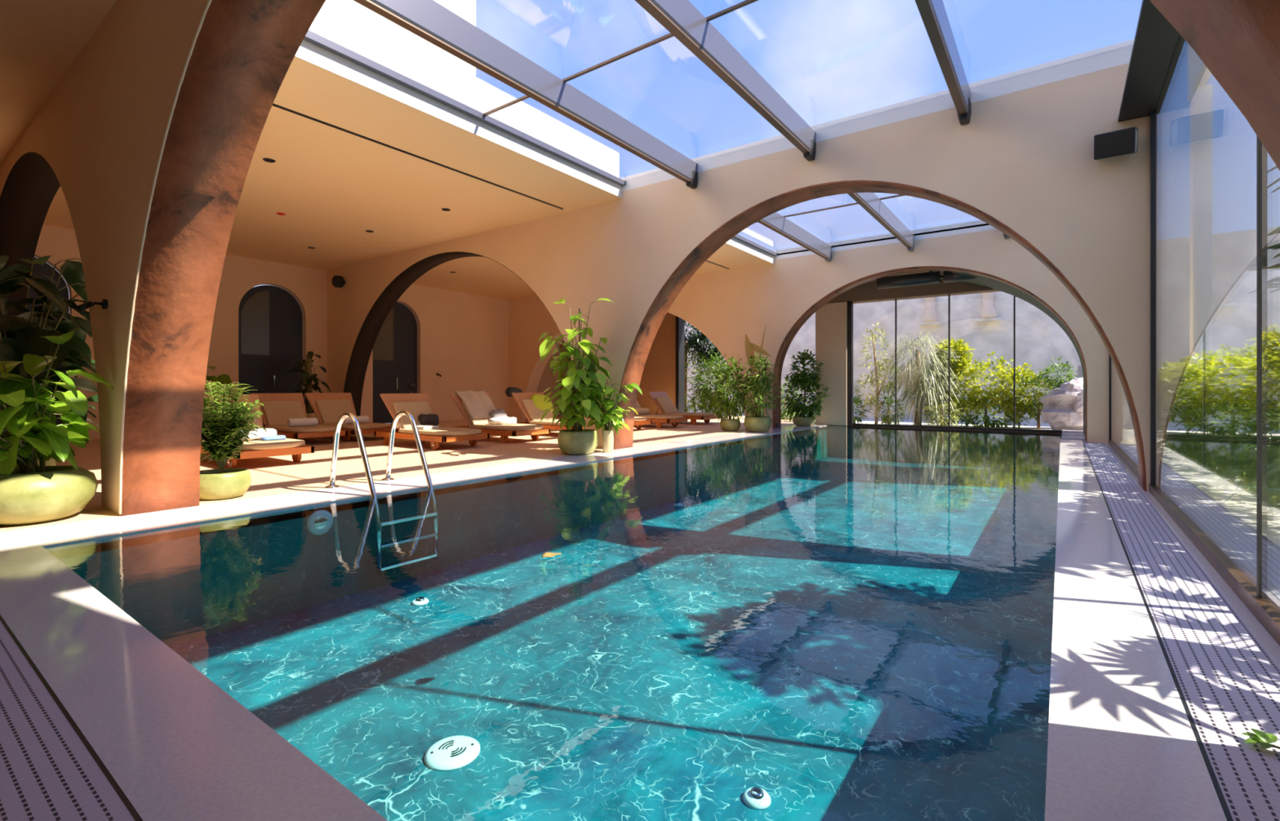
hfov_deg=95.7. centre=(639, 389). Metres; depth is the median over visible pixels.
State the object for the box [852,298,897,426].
window
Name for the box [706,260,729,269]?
trim
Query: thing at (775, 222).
roof beam
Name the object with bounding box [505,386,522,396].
cushion
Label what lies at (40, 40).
ceiling
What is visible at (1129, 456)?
window
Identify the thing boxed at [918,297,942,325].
urn
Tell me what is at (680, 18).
roof beam
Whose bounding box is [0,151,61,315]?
arched window
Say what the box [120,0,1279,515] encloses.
lining
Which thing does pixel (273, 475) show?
floor
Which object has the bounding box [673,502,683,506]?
inlet
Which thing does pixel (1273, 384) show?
shrub
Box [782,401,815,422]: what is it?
ground cover
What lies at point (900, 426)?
window
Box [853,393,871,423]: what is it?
shrub
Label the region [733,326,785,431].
potted plant
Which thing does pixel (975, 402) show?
shrub
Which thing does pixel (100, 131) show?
wall
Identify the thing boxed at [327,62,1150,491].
wall
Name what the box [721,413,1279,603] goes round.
ground
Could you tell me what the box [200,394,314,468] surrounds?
sun lounger
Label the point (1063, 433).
marble slab
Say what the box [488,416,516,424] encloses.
towel
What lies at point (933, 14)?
roof beam
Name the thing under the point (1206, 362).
shrub
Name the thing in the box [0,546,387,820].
stone coping
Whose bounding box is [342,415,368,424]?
rolled towel
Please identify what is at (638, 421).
sun lounger
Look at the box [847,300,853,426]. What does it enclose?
trim
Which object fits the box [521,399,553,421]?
cushion
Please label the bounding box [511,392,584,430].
sun lounger
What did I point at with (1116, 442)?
window
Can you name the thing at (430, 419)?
rolled towel
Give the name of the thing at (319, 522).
lamp
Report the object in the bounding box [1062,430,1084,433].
marble slab
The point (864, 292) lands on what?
lintel
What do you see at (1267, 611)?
window
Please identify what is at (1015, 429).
window
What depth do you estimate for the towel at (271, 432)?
6.81 m
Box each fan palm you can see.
[1248,459,1279,479]
[1267,413,1279,440]
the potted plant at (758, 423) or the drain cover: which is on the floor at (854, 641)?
the drain cover
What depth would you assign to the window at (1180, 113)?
3.71 m
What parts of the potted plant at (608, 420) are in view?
pot, stem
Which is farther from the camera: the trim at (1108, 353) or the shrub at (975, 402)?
the shrub at (975, 402)
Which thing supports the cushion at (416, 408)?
on the sun lounger at (417, 404)
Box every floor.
[0,415,815,532]
[169,457,1058,820]
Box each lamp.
[76,298,107,311]
[306,510,333,535]
[406,383,416,393]
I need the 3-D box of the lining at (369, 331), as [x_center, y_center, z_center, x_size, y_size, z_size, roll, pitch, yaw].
[-3.588,-0.823,10.898,7.206,3.372,0.426,0,0,36]
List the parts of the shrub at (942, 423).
stem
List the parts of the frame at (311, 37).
frame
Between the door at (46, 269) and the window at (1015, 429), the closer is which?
the door at (46, 269)
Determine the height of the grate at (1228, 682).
0.071 m
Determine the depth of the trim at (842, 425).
12.39 m
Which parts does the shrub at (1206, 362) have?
stem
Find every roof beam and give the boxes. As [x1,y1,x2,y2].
[353,0,697,188]
[634,0,816,161]
[757,212,831,262]
[847,192,914,251]
[915,0,971,124]
[1003,233,1009,239]
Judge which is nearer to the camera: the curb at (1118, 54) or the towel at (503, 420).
the curb at (1118, 54)
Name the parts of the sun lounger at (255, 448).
backrest, mattress, frame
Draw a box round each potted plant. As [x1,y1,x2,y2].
[0,255,99,468]
[0,330,113,525]
[199,381,267,500]
[204,365,232,395]
[284,351,330,424]
[537,297,614,455]
[586,379,642,453]
[709,353,751,431]
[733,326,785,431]
[781,349,831,426]
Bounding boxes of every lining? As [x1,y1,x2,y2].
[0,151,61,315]
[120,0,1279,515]
[343,251,584,418]
[613,180,1146,491]
[772,266,1087,442]
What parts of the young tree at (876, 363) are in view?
stem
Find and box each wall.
[0,0,207,515]
[34,225,559,439]
[48,435,1062,647]
[308,0,618,177]
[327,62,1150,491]
[508,229,1108,443]
[560,312,675,415]
[684,226,1279,426]
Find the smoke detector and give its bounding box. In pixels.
[275,212,285,215]
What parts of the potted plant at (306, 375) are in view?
stem, pot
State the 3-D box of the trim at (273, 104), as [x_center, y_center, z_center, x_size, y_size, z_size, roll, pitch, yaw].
[-2.557,-2.701,6.762,0.043,0.013,4.752,0,0,36]
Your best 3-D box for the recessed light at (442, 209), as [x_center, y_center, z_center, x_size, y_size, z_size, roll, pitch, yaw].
[-2.916,-2.696,8.715,0.130,0.009,0.130,0,0,36]
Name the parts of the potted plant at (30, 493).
stem, pot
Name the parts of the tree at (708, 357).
stem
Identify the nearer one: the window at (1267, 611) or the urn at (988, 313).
the window at (1267, 611)
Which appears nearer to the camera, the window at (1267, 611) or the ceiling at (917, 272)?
the window at (1267, 611)
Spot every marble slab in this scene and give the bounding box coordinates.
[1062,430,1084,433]
[1062,432,1084,436]
[1062,435,1084,439]
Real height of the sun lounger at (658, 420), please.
0.792 m
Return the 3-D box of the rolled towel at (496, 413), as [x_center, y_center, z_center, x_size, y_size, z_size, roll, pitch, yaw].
[-2.518,0.485,10.243,0.191,0.267,0.304,0,0,36]
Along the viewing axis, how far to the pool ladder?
4.94 m
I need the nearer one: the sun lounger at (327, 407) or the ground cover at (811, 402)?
the sun lounger at (327, 407)
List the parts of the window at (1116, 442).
rail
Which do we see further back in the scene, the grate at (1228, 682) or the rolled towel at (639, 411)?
the rolled towel at (639, 411)
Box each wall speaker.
[332,275,345,288]
[1093,126,1137,159]
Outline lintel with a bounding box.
[826,275,999,303]
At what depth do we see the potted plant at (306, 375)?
12.08 m
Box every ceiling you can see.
[0,0,116,166]
[43,56,621,270]
[412,243,773,299]
[777,223,989,255]
[865,271,943,283]
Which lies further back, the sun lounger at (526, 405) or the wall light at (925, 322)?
the wall light at (925, 322)
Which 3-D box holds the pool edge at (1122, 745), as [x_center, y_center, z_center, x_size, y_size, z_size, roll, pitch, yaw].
[3.951,0.907,5.223,0.295,0.086,11.815,0,0,36]
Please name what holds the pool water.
in the floor at (854, 641)
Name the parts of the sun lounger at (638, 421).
mattress, frame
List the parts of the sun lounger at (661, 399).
backrest, frame, mattress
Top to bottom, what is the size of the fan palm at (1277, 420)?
1.194 m
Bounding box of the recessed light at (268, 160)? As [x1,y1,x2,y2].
[262,158,275,162]
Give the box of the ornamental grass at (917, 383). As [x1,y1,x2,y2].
[878,330,964,426]
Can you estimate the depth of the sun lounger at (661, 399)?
14.71 m
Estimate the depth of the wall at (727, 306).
12.29 m
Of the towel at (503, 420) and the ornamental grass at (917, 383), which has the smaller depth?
the towel at (503, 420)
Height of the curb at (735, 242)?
0.286 m
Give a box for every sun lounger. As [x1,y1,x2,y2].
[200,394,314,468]
[249,393,347,442]
[304,392,397,441]
[373,393,489,449]
[449,392,550,443]
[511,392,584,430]
[582,414,651,429]
[634,400,687,428]
[647,391,718,424]
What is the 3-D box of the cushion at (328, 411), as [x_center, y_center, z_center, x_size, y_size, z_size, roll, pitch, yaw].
[-5.446,0.410,10.425,0.341,0.420,0.605,0,0,36]
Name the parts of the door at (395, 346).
pane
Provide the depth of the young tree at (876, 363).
14.66 m
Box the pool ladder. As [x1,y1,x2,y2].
[324,410,438,574]
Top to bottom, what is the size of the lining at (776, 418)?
3.170 m
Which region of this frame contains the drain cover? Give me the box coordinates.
[423,735,479,771]
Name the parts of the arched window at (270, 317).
pane, handle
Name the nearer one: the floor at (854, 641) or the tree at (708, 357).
the floor at (854, 641)
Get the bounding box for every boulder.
[1039,377,1083,431]
[1075,364,1083,377]
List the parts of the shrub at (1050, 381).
stem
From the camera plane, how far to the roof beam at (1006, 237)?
9.92 m
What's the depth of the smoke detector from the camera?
8.90 m
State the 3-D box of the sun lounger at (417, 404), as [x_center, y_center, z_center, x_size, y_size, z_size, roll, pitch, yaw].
[-3.190,0.467,8.871,1.850,0.792,0.819,0,0,36]
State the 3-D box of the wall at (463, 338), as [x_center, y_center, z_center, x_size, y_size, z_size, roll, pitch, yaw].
[-8.379,-1.008,11.671,0.216,3.744,19.080,0,0,36]
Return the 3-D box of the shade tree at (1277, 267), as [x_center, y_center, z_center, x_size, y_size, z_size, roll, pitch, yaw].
[4.474,-0.722,3.156,1.532,3.262,2.383,0,0,42]
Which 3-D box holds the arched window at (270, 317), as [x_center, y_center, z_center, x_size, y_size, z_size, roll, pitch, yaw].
[-7.892,-0.680,12.394,0.094,3.074,1.267,0,0,36]
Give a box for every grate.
[0,620,135,820]
[1082,440,1279,820]
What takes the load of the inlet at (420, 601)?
on the floor at (854, 641)
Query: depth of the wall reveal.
10.96 m
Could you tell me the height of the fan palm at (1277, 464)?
1.537 m
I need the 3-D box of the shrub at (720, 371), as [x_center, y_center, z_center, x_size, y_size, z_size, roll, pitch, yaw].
[2.535,-0.039,17.434,2.530,2.423,1.314,0,0,36]
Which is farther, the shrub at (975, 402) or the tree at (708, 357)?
the tree at (708, 357)
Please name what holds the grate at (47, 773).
in the floor
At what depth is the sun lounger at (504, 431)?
9.54 m
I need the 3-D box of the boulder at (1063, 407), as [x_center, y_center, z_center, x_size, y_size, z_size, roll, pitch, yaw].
[9.310,0.379,12.346,1.365,1.259,1.035,0,0,36]
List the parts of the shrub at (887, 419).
stem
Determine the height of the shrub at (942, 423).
0.766 m
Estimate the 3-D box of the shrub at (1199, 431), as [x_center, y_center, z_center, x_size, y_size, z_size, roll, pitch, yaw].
[7.937,0.349,8.418,1.708,1.541,1.141,0,0,-39]
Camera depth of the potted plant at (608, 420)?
7.87 m
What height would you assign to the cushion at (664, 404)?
0.420 m
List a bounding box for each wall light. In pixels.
[918,320,942,325]
[975,317,1000,322]
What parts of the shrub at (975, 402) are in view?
stem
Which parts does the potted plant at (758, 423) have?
stem, pot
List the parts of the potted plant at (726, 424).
stem, pot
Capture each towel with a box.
[241,428,276,441]
[260,435,285,440]
[286,417,318,426]
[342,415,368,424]
[395,421,401,428]
[417,425,439,430]
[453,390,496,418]
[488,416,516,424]
[635,408,649,415]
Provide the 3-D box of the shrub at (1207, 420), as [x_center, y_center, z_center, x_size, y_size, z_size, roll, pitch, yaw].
[7.269,0.342,7.324,1.230,1.631,1.708,0,0,14]
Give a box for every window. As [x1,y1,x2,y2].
[733,195,905,256]
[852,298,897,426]
[895,293,950,429]
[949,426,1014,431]
[1013,296,1063,433]
[1108,357,1123,457]
[1120,390,1138,479]
[1148,33,1275,612]
[1251,135,1279,646]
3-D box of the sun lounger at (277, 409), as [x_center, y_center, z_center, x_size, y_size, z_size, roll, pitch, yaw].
[-5.621,0.467,9.483,1.850,0.792,0.819,0,0,36]
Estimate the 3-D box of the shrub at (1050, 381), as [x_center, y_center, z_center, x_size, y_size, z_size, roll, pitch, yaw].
[9.059,0.089,12.973,1.296,1.636,0.912,0,0,22]
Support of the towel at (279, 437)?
on the sun lounger at (255, 448)
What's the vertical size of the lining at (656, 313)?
3.185 m
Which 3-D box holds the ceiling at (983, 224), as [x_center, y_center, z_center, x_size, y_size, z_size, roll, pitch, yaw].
[1.877,-2.898,13.553,14.580,0.036,0.432,0,0,36]
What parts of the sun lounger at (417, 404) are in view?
leg, backrest, frame, mattress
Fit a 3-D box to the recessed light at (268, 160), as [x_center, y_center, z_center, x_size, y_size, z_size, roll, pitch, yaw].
[-4.373,-2.696,6.837,0.130,0.009,0.130,0,0,36]
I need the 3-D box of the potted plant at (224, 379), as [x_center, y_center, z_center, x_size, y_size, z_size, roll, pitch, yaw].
[-7.632,0.194,9.918,0.925,1.338,0.892,0,0,-17]
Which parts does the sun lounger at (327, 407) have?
backrest, mattress, frame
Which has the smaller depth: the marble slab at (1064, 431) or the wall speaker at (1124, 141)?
the wall speaker at (1124, 141)
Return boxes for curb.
[294,39,1133,198]
[725,220,996,264]
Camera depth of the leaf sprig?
1.40 m
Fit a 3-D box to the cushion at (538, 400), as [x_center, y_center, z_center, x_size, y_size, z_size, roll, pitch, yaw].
[-1.950,0.297,11.533,0.288,0.408,0.530,0,0,34]
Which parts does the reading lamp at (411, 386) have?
lamp shade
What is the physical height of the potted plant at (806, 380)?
1.882 m
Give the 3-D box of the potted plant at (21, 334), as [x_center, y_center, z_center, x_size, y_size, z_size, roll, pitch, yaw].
[-5.284,-0.232,4.795,1.775,2.188,1.614,0,0,5]
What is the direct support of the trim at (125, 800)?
on the wall at (180, 589)
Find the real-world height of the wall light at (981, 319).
0.072 m
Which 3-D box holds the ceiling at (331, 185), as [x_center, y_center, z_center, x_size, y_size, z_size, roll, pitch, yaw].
[-5.231,-2.790,8.777,8.712,0.180,4.932,0,0,36]
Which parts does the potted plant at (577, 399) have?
stem, pot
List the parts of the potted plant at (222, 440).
pot, stem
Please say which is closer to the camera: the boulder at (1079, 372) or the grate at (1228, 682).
the grate at (1228, 682)
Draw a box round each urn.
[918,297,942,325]
[975,292,1000,322]
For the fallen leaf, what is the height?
0.017 m
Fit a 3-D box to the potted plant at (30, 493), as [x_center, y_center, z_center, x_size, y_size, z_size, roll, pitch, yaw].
[-4.009,0.238,3.681,0.901,1.249,0.938,0,0,-19]
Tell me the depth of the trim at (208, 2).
3.62 m
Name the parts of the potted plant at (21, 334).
pot, stem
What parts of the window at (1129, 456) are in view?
rail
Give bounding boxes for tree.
[684,320,729,417]
[853,322,905,424]
[1248,165,1279,324]
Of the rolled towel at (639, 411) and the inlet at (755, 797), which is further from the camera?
the rolled towel at (639, 411)
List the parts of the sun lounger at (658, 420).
mattress, frame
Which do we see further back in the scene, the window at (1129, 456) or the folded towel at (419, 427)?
the folded towel at (419, 427)
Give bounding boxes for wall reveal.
[951,271,1084,435]
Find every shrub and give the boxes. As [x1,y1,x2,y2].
[688,359,742,418]
[781,378,806,419]
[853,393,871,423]
[869,391,907,425]
[920,400,966,426]
[930,336,1053,429]
[1008,356,1078,429]
[1197,339,1279,495]
[1197,347,1278,474]
[1198,351,1268,458]
[1198,374,1230,446]
[1205,330,1279,514]
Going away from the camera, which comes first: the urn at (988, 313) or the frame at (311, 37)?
the frame at (311, 37)
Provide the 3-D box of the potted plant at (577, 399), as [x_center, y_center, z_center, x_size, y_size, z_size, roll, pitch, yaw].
[-0.859,-0.157,7.741,1.000,2.040,1.298,0,0,-10]
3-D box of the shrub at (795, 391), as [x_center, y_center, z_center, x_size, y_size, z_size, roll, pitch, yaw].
[4.213,0.417,16.718,1.254,1.500,1.146,0,0,10]
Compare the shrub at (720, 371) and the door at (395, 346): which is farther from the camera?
the shrub at (720, 371)
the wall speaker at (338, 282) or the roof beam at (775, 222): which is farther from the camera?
the wall speaker at (338, 282)
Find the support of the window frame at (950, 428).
in the wall reveal
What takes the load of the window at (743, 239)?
in the curb at (735, 242)
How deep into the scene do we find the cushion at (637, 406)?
13.83 m
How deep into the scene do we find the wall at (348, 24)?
7.51 m
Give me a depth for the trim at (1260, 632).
2.57 m
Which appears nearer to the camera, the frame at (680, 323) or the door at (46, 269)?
the door at (46, 269)
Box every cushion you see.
[203,404,261,431]
[261,400,306,426]
[315,400,355,423]
[392,401,438,428]
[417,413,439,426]
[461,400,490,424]
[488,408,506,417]
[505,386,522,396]
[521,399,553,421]
[529,394,554,413]
[635,400,641,408]
[655,396,678,413]
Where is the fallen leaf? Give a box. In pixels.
[542,551,561,558]
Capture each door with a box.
[26,257,68,425]
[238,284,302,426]
[373,302,417,423]
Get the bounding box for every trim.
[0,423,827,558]
[0,440,1233,820]
[119,0,211,514]
[272,103,563,209]
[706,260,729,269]
[842,425,1062,435]
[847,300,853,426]
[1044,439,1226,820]
[1105,443,1279,666]
[1108,353,1110,439]
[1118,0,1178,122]
[1150,111,1153,484]
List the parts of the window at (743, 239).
frame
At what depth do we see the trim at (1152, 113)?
4.82 m
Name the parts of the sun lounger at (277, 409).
backrest, mattress, frame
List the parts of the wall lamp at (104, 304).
arm, wall plate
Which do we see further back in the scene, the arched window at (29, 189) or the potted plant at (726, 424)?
the potted plant at (726, 424)
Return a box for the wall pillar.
[815,302,847,426]
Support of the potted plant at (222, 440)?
on the floor at (273, 475)
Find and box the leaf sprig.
[1239,728,1279,749]
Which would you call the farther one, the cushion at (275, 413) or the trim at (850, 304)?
the trim at (850, 304)
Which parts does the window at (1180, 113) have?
rail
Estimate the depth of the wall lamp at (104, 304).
4.11 m
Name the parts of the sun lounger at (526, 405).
backrest, mattress, frame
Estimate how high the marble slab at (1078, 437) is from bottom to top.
0.108 m
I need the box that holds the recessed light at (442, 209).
[441,208,450,211]
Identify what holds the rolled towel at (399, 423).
on the sun lounger at (417, 404)
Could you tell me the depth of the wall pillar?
13.88 m
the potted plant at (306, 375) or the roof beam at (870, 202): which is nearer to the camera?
the roof beam at (870, 202)
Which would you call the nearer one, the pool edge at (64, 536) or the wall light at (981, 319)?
the pool edge at (64, 536)
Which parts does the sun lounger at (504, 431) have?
backrest, frame, mattress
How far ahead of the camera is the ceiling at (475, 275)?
13.68 m
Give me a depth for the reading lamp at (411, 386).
10.50 m
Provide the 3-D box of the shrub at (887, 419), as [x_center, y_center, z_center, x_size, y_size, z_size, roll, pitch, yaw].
[6.101,0.516,14.266,0.929,0.933,0.758,0,0,36]
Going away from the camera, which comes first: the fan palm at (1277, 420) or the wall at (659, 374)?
the fan palm at (1277, 420)
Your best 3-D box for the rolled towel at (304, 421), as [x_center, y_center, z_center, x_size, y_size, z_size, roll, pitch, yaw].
[-5.438,0.535,9.350,0.129,0.129,0.432,0,0,36]
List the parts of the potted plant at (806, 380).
pot, stem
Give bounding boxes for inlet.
[411,596,428,605]
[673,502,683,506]
[742,786,770,810]
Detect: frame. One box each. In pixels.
[303,0,758,186]
[675,315,684,412]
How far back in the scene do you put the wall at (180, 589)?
4.55 m
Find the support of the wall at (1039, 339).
on the ground at (1232, 524)

